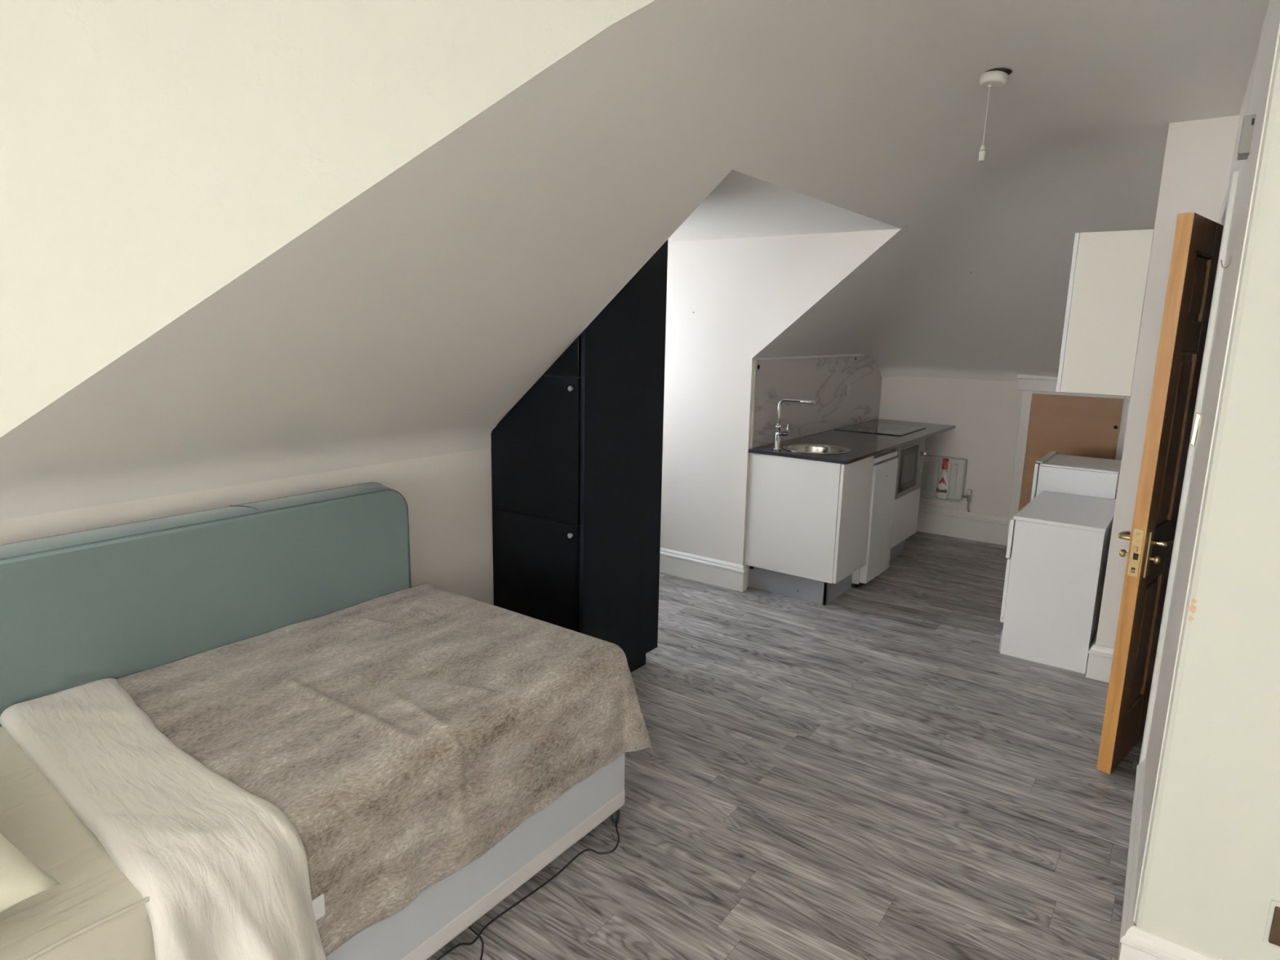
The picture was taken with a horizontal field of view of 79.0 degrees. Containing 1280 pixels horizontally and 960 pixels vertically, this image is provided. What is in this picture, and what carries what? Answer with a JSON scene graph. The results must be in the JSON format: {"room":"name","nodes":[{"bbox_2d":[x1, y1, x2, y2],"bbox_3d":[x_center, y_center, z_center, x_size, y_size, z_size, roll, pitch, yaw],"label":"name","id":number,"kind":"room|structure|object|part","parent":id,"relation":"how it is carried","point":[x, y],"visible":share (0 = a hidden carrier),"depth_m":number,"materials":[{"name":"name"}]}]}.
{"room":"studio apartment","nodes":[
{"label":"studio apartment","id":0,"kind":"room"},
{"bbox_2d":[0,449,477,599],"bbox_3d":[-1.323,0.511,2.789,0.100,1.072,1.853,9,14,35],"label":"wall","id":1,"kind":"structure","parent":0,"point":[438,491],"depth_m":3.15,"materials":[{"name":"paint"}]},
{"bbox_2d":[0,0,654,437],"bbox_3d":[-0.557,-0.586,1.828,2.498,1.350,0.001,1,11,-2],"label":"wall","id":2,"kind":"structure","parent":0,"point":[153,153],"depth_m":1.77,"materials":[{"name":"beige paint"}]},
{"bbox_2d":[474,447,493,604],"bbox_3d":[-0.639,-0.130,3.393,2.221,2.125,0.099,9,14,35],"label":"wall","id":3,"kind":"structure","parent":0,"point":[482,457],"depth_m":3.50,"materials":[{"name":"paint"}]},
{"bbox_2d":[0,0,1269,519],"bbox_3d":[-0.744,-0.314,0.623,5.400,1.423,12.600,9,14,35],"label":"ceiling","id":4,"kind":"structure","parent":0,"point":[407,322],"depth_m":2.45,"materials":[{"name":"paint"}]},
{"bbox_2d":[977,67,1012,162],"bbox_3d":[1.212,-1.255,2.687,0.112,0.290,0.112,9,14,35],"label":"pendant light","id":5,"kind":"object","parent":4,"relation":"hanging from","point":[993,78],"visible":0.98,"depth_m":2.64,"materials":[{"name":"white plastic"}]},
{"bbox_3d":[1.193,-1.140,2.704,0.020,0.055,0.020,9,14,35],"label":"cord pull","id":6,"kind":"part","parent":5,"relation":"part of","materials":[{"name":"white plastic"}]},
{"bbox_3d":[1.197,-1.257,2.680,0.005,0.184,0.002,9,14,35],"label":"cord","id":7,"kind":"part","parent":5,"relation":"part of","materials":[{"name":"white plastic"}]},
{"bbox_2d":[978,70,1008,88],"bbox_3d":[1.212,-1.372,2.662,0.091,0.041,0.091,9,14,35],"label":"ceiling rose","id":8,"kind":"object","parent":5,"relation":"attached to","point":[990,79],"depth_m":2.63,"materials":[{"name":"white plastic"}]},
{"bbox_2d":[660,228,901,587],"bbox_3d":[1.093,-0.551,5.719,2.221,2.125,2.270,9,14,35],"label":"wall","id":9,"kind":"structure","parent":0,"point":[742,294],"depth_m":4.74,"materials":[{"name":"paint"}]},
{"bbox_2d":[659,546,747,591],"bbox_3d":[0.147,0.531,5.193,1.264,0.166,0.054,9,14,35],"label":"baseboard","id":10,"kind":"structure","parent":9,"relation":"attached to","point":[731,575],"depth_m":4.98,"materials":[{"name":"white wood"}]},
{"bbox_2d":[750,355,881,448],"bbox_3d":[1.335,-0.609,5.531,0.013,0.529,2.235,9,14,35],"label":"backsplash","id":11,"kind":"structure","parent":9,"relation":"attached to","point":[824,381],"depth_m":5.33,"materials":[{"name":"grey stone"}]},
{"bbox_2d":[845,384,851,395],"bbox_3d":[1.570,-0.674,5.839,0.007,0.080,0.080,9,14,35],"label":"switch plate","id":12,"kind":"object","parent":11,"relation":"attached to","point":[848,387],"visible":1,"depth_m":5.83,"materials":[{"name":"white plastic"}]},
{"bbox_2d":[426,530,1142,959],"bbox_3d":[-0.721,1.451,1.051,5.400,0.080,12.800,9,14,35],"label":"floor","id":13,"kind":"structure","parent":0,"point":[865,773],"depth_m":2.71,"materials":[{"name":"grey laminate"}]},
{"bbox_2d":[0,482,625,959],"bbox_3d":[-1.043,0.692,2.008,1.071,1.027,1.956,9,14,35],"label":"bed","id":14,"kind":"object","parent":13,"relation":"on","point":[116,602],"visible":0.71,"depth_m":2.22,"materials":[{"name":"blue fabric"}]},
{"bbox_2d":[0,726,155,959],"bbox_3d":[-0.985,0.741,1.998,0.938,0.277,1.895,9,14,35],"label":"mattress","id":15,"kind":"object","parent":14,"relation":"on","point":[95,912],"visible":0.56,"depth_m":1.37,"materials":[{"name":"beige fabric"}]},
{"bbox_2d":[0,833,60,912],"bbox_3d":[-1.378,0.644,1.287,0.740,0.152,0.470,9,14,35],"label":"pillow","id":16,"kind":"object","parent":15,"relation":"on","point":[20,878],"visible":1,"depth_m":1.25,"materials":[{"name":"beige fabric"}]},
{"bbox_2d":[0,583,653,959],"bbox_3d":[-0.771,0.739,2.200,1.076,0.417,1.455,9,14,35],"label":"blanket","id":17,"kind":"object","parent":15,"relation":"on","point":[286,793],"visible":1,"depth_m":1.88,"materials":[{"name":"beige fabric"}]},
{"bbox_3d":[-1.456,0.471,2.218,0.105,0.684,1.865,9,14,35],"label":"headboard","id":18,"kind":"part","parent":14,"relation":"part of","materials":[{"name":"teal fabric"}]},
{"bbox_2d":[436,822,619,959],"bbox_3d":[-0.323,1.178,2.191,0.177,0.032,0.964,9,14,35],"label":"power cable","id":19,"kind":"object","parent":13,"relation":"on","point":[616,828],"visible":0.86,"depth_m":2.17,"materials":[{"name":"black plastic"}]},
{"bbox_2d":[490,240,667,672],"bbox_3d":[-0.427,-0.160,3.631,0.880,2.100,0.604,9,14,35],"label":"wardrobe","id":20,"kind":"object","parent":13,"relation":"on","point":[576,461],"visible":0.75,"depth_m":3.36,"materials":[{"name":"black laminate"}]},
{"bbox_3d":[-0.453,-0.144,3.310,0.509,0.605,0.016,9,14,35],"label":"door","id":21,"kind":"part","parent":20,"relation":"part of","materials":[{"name":"black wood"}]},
{"bbox_3d":[-0.466,0.510,3.438,0.509,0.718,0.016,9,14,35],"label":"door","id":22,"kind":"part","parent":20,"relation":"part of","materials":[{"name":"black wood"}]},
{"bbox_3d":[-0.315,-0.502,3.143,0.186,0.156,0.016,9,14,35],"label":"door","id":23,"kind":"part","parent":20,"relation":"part of","materials":[{"name":"black wood"}]},
{"bbox_3d":[-0.289,0.231,3.232,0.022,0.022,0.022,9,14,35],"label":"knob","id":24,"kind":"part","parent":20,"relation":"part of","materials":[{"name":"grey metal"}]},
{"bbox_3d":[-0.277,-0.367,3.115,0.022,0.022,0.022,9,14,35],"label":"knob","id":25,"kind":"part","parent":20,"relation":"part of","materials":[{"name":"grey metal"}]},
{"bbox_3d":[-0.068,-0.139,3.391,0.018,2.035,0.566,9,14,35],"label":"panel","id":26,"kind":"part","parent":20,"relation":"part of","materials":[{"name":"black laminate"}]},
{"bbox_2d":[744,453,874,604],"bbox_3d":[1.040,0.266,4.803,0.595,0.872,0.482,9,14,35],"label":"base cabinet","id":27,"kind":"object","parent":13,"relation":"on","point":[807,526],"visible":0.96,"depth_m":4.62,"materials":[{"name":"white laminate"}]},
{"bbox_3d":[0.896,0.217,4.609,0.574,0.707,0.018,9,14,35],"label":"panel","id":28,"kind":"part","parent":27,"relation":"part of","materials":[{"name":"white wood"}]},
{"bbox_3d":[1.274,0.223,4.621,0.019,0.700,0.478,9,14,35],"label":"door","id":29,"kind":"part","parent":27,"relation":"part of","materials":[{"name":"white wood"}]},
{"bbox_2d":[851,448,897,586],"bbox_3d":[1.347,0.207,5.174,0.556,0.857,0.437,9,14,35],"label":"dishwasher","id":30,"kind":"object","parent":13,"relation":"on","point":[885,464],"visible":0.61,"depth_m":4.97,"materials":[{"name":"white metal"}]},
{"bbox_2d":[889,456,919,560],"bbox_3d":[1.639,0.121,5.604,0.590,0.872,0.600,9,14,35],"label":"base cabinet","id":31,"kind":"object","parent":13,"relation":"on","point":[905,507],"visible":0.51,"depth_m":5.46,"materials":[{"name":"white laminate"}]},
{"bbox_2d":[748,418,955,464],"bbox_3d":[1.573,-0.298,5.405,0.620,0.020,2.257,9,14,35],"label":"countertop","id":32,"kind":"structure","parent":31,"relation":"on","point":[862,446],"depth_m":5.09,"materials":[{"name":"black stone"}]},
{"bbox_2d":[773,398,815,450],"bbox_3d":[0.912,-0.325,4.610,0.241,0.310,0.052,7,13,29],"label":"mixer tap","id":33,"kind":"object","parent":32,"relation":"on","point":[778,433],"visible":1,"depth_m":4.64,"materials":[{"name":"silver metal"}]},
{"bbox_2d":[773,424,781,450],"bbox_3d":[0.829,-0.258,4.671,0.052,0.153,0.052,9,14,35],"label":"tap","id":34,"kind":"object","parent":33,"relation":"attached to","point":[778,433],"depth_m":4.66,"materials":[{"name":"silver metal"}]},
{"bbox_3d":[0.919,-0.390,4.593,0.226,0.175,0.021,8,13,30],"label":"spout","id":35,"kind":"part","parent":33,"relation":"part of","materials":[{"name":"silver metal"}]},
{"bbox_2d":[782,443,850,464],"bbox_3d":[1.077,-0.124,4.763,0.412,0.145,0.412,9,14,35],"label":"sink","id":36,"kind":"object","parent":32,"relation":"in","point":[813,448],"visible":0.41,"depth_m":4.89,"materials":[{"name":"silver metal"}]},
{"bbox_2d":[833,422,925,435],"bbox_3d":[1.797,-0.385,5.798,0.490,0.006,0.600,9,14,35],"label":"cooktop","id":37,"kind":"object","parent":32,"relation":"in","point":[863,427],"visible":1,"depth_m":5.76,"materials":[{"name":"black glass"}]},
{"bbox_3d":[1.859,0.258,5.446,0.019,0.337,0.566,9,14,35],"label":"door","id":38,"kind":"part","parent":31,"relation":"part of","materials":[{"name":"white wood"}]},
{"bbox_2d":[894,438,927,499],"bbox_3d":[1.690,-0.115,5.505,0.545,0.360,0.564,9,14,35],"label":"microwave","id":39,"kind":"object","parent":31,"relation":"in","point":[911,455],"visible":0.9,"depth_m":5.35,"materials":[{"name":"grey plastic"}]},
{"bbox_3d":[1.840,-0.080,5.333,0.010,0.286,0.391,9,14,35],"label":"door","id":40,"kind":"part","parent":39,"relation":"part of","materials":[{"name":"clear glass"}]},
{"bbox_2d":[999,490,1115,673],"bbox_3d":[2.236,0.499,4.122,0.411,0.725,0.816,9,14,35],"label":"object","id":41,"kind":"object","parent":13,"relation":"on","point":[1058,547],"visible":0.97,"depth_m":3.81,"materials":[{"name":"white laminate"}]},
{"bbox_3d":[2.081,0.505,4.237,0.017,0.333,0.798,9,14,35],"label":"door","id":42,"kind":"part","parent":41,"relation":"part of","materials":[{"name":"white laminate"}]},
{"bbox_3d":[2.082,0.237,4.188,0.019,0.198,0.798,9,14,35],"label":"drawer","id":43,"kind":"part","parent":41,"relation":"part of","materials":[{"name":"white laminate"}]},
{"bbox_2d":[1030,451,1121,501],"bbox_3d":[2.618,0.314,4.690,0.417,0.886,0.550,9,14,35],"label":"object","id":44,"kind":"object","parent":13,"relation":"on","point":[1057,473],"visible":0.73,"depth_m":4.44,"materials":[{"name":"white laminate"}]},
{"bbox_3d":[2.462,0.049,4.758,0.018,0.372,0.550,9,14,35],"label":"door","id":45,"kind":"part","parent":44,"relation":"part of","materials":[{"name":"white laminate"}]},
{"bbox_3d":[2.471,0.365,4.473,0.390,0.862,0.018,9,14,35],"label":"panel","id":46,"kind":"part","parent":44,"relation":"part of","materials":[{"name":"white laminate"}]},
{"bbox_3d":[2.637,-0.103,4.600,0.390,0.013,0.550,9,14,35],"label":"rail","id":47,"kind":"part","parent":44,"relation":"part of","materials":[{"name":"white laminate"}]},
{"bbox_2d":[878,376,1022,516],"bbox_3d":[3.552,-0.131,5.457,4.000,1.500,0.100,9,14,35],"label":"wall","id":48,"kind":"structure","parent":0,"point":[984,414],"depth_m":6.08,"materials":[{"name":"paint"}]},
{"bbox_2d":[919,454,972,511],"bbox_3d":[2.387,0.023,6.214,0.526,0.425,0.120,9,14,35],"label":"radiator","id":49,"kind":"object","parent":48,"relation":"attached to","point":[932,468],"visible":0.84,"depth_m":6.15,"materials":[{"name":"white metal"}]},
{"bbox_3d":[2.338,0.139,6.238,0.450,0.016,0.067,9,14,35],"label":"rail","id":50,"kind":"part","parent":49,"relation":"part of","materials":[{"name":"white metal"}]},
{"bbox_3d":[2.354,-0.026,6.223,0.450,0.322,0.028,9,14,35],"label":"panel","id":51,"kind":"part","parent":49,"relation":"part of","materials":[{"name":"white metal"}]},
{"bbox_2d":[936,457,949,498],"bbox_3d":[2.401,-0.013,6.136,0.098,0.322,0.052,9,14,35],"label":"soap bottle","id":52,"kind":"object","parent":49,"relation":"on","point":[943,486],"visible":1,"depth_m":6.12,"materials":[{"name":"white plastic"}]},
{"bbox_3d":[2.374,-0.033,6.243,0.458,0.328,0.049,9,14,35],"label":"casing","id":53,"kind":"part","parent":49,"relation":"part of","materials":[{"name":"white metal"}]},
{"bbox_2d":[916,503,1008,545],"bbox_3d":[2.408,0.328,6.313,1.065,0.226,0.024,9,14,35],"label":"baseboard","id":54,"kind":"structure","parent":48,"relation":"attached to","point":[958,523],"depth_m":6.19,"materials":[{"name":"white wood"}]},
{"bbox_2d":[1004,374,1130,546],"bbox_3d":[3.132,-0.091,5.693,0.800,1.315,0.034,9,14,35],"label":"trim","id":55,"kind":"structure","parent":48,"relation":"attached to","point":[1029,384],"depth_m":5.78,"materials":[{"name":"white wood"}]},
{"bbox_2d":[1018,393,1123,511],"bbox_3d":[3.140,-0.035,5.708,0.580,1.180,0.015,9,14,35],"label":"door","id":56,"kind":"structure","parent":48,"relation":"in","point":[1070,425],"depth_m":5.65,"materials":[{"name":"brown wood"}]},
{"bbox_2d":[1095,115,1239,648],"bbox_3d":[3.668,-0.311,3.827,1.980,2.485,2.300,9,14,35],"label":"wall column","id":57,"kind":"structure","parent":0,"point":[1199,153],"depth_m":3.33,"materials":[{"name":"paint"}]},
{"bbox_2d":[1085,628,1114,682],"bbox_3d":[2.915,0.714,4.551,0.244,0.166,2.314,9,14,35],"label":"baseboard","id":58,"kind":"structure","parent":57,"relation":"attached to","point":[1100,657],"depth_m":3.68,"materials":[{"name":"white wood"}]},
{"bbox_2d":[1055,229,1154,395],"bbox_3d":[2.252,-0.787,3.718,0.299,0.715,0.589,9,14,35],"label":"upper cabinet","id":59,"kind":"object","parent":57,"relation":"attached to","point":[1108,273],"visible":0.99,"depth_m":3.48,"materials":[{"name":"beige laminate"}]},
{"bbox_3d":[2.139,-0.806,3.800,0.017,0.715,0.588,9,14,35],"label":"door","id":60,"kind":"part","parent":59,"relation":"part of","materials":[{"name":"white laminate"}]},
{"bbox_2d":[1134,35,1279,959],"bbox_3d":[2.213,0.086,1.649,1.712,2.485,1.011,9,14,35],"label":"wall","id":61,"kind":"structure","parent":0,"point":[1211,878],"depth_m":1.74,"materials":[{"name":"beige paint"}]},
{"bbox_2d":[1096,212,1223,774],"bbox_3d":[2.005,0.066,2.963,0.170,1.988,0.774,11,15,41],"label":"door","id":62,"kind":"structure","parent":61,"relation":"in","point":[1197,243],"depth_m":2.76,"materials":[{"name":"brown wood"}]},
{"bbox_3d":[1.778,0.202,2.836,0.050,0.025,0.122,9,14,35],"label":"lever","id":63,"kind":"part","parent":62,"relation":"part of","materials":[{"name":"gold metal"}]},
{"bbox_3d":[1.894,0.608,2.946,0.222,0.524,0.046,-9,15,-42],"label":"panel","id":64,"kind":"part","parent":62,"relation":"part of","materials":[{"name":"brown wood"}]},
{"bbox_3d":[1.865,0.222,2.741,0.124,0.025,0.048,-4,12,-24],"label":"lever","id":65,"kind":"part","parent":62,"relation":"part of","materials":[{"name":"gold metal"}]},
{"bbox_3d":[1.909,-0.143,2.799,0.222,0.644,0.046,-9,15,-42],"label":"panel","id":66,"kind":"part","parent":62,"relation":"part of","materials":[{"name":"brown wood"}]},
{"bbox_3d":[1.920,-0.663,2.697,0.222,0.244,0.046,-9,15,-42],"label":"panel","id":67,"kind":"part","parent":62,"relation":"part of","materials":[{"name":"brown wood"}]},
{"bbox_2d":[1117,759,1221,959],"bbox_3d":[2.113,1.223,1.871,1.634,0.166,0.964,9,14,35],"label":"baseboard","id":68,"kind":"structure","parent":61,"relation":"attached to","point":[1135,943],"depth_m":1.93,"materials":[{"name":"white wood"}]},
{"bbox_2d":[1133,0,1279,920],"bbox_3d":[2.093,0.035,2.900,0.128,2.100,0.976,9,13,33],"label":"door frame","id":69,"kind":"structure","parent":61,"relation":"attached to","point":[1225,214],"depth_m":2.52,"materials":[{"name":"white wood"}]},
{"bbox_2d":[1190,412,1200,445],"bbox_3d":[1.772,-0.162,2.475,0.016,0.105,0.012,9,14,35],"label":"light switch","id":70,"kind":"object","parent":69,"relation":"attached to","point":[1197,415],"visible":1,"depth_m":2.47,"materials":[{"name":"white plastic"}]},
{"bbox_2d":[1220,252,1232,268],"bbox_3d":[1.531,-0.583,2.022,0.029,0.062,0.003,3,11,8],"label":"wall hook","id":71,"kind":"object","parent":61,"relation":"attached to","point":[1232,252],"visible":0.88,"depth_m":2.03,"materials":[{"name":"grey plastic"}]},
{"bbox_2d":[1228,43,1259,184],"bbox_3d":[2.140,-0.164,2.918,0.100,2.485,0.994,9,13,33],"label":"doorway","id":72,"kind":"structure","parent":61,"relation":"in","point":[1235,166],"depth_m":2.73,"materials":[{"name":"paint"}]},
{"bbox_2d":[1236,114,1255,159],"bbox_3d":[1.526,-0.861,1.951,0.027,0.090,0.092,9,14,35],"label":"wall sensor","id":73,"kind":"object","parent":61,"relation":"attached to","point":[1248,122],"visible":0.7,"depth_m":1.92,"materials":[{"name":"grey plastic"}]},
{"bbox_2d":[1262,899,1279,948],"bbox_3d":[1.483,1.013,1.716,0.150,0.112,0.013,9,14,35],"label":"wall socket","id":74,"kind":"object","parent":61,"relation":"attached to","point":[1272,933],"visible":1,"depth_m":1.75,"materials":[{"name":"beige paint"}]},
{"bbox_3d":[1.482,1.013,1.716,0.134,0.092,0.009,9,14,35],"label":"plate","id":75,"kind":"part","parent":74,"relation":"part of","materials":[{"name":"brown metal"}]}
]}

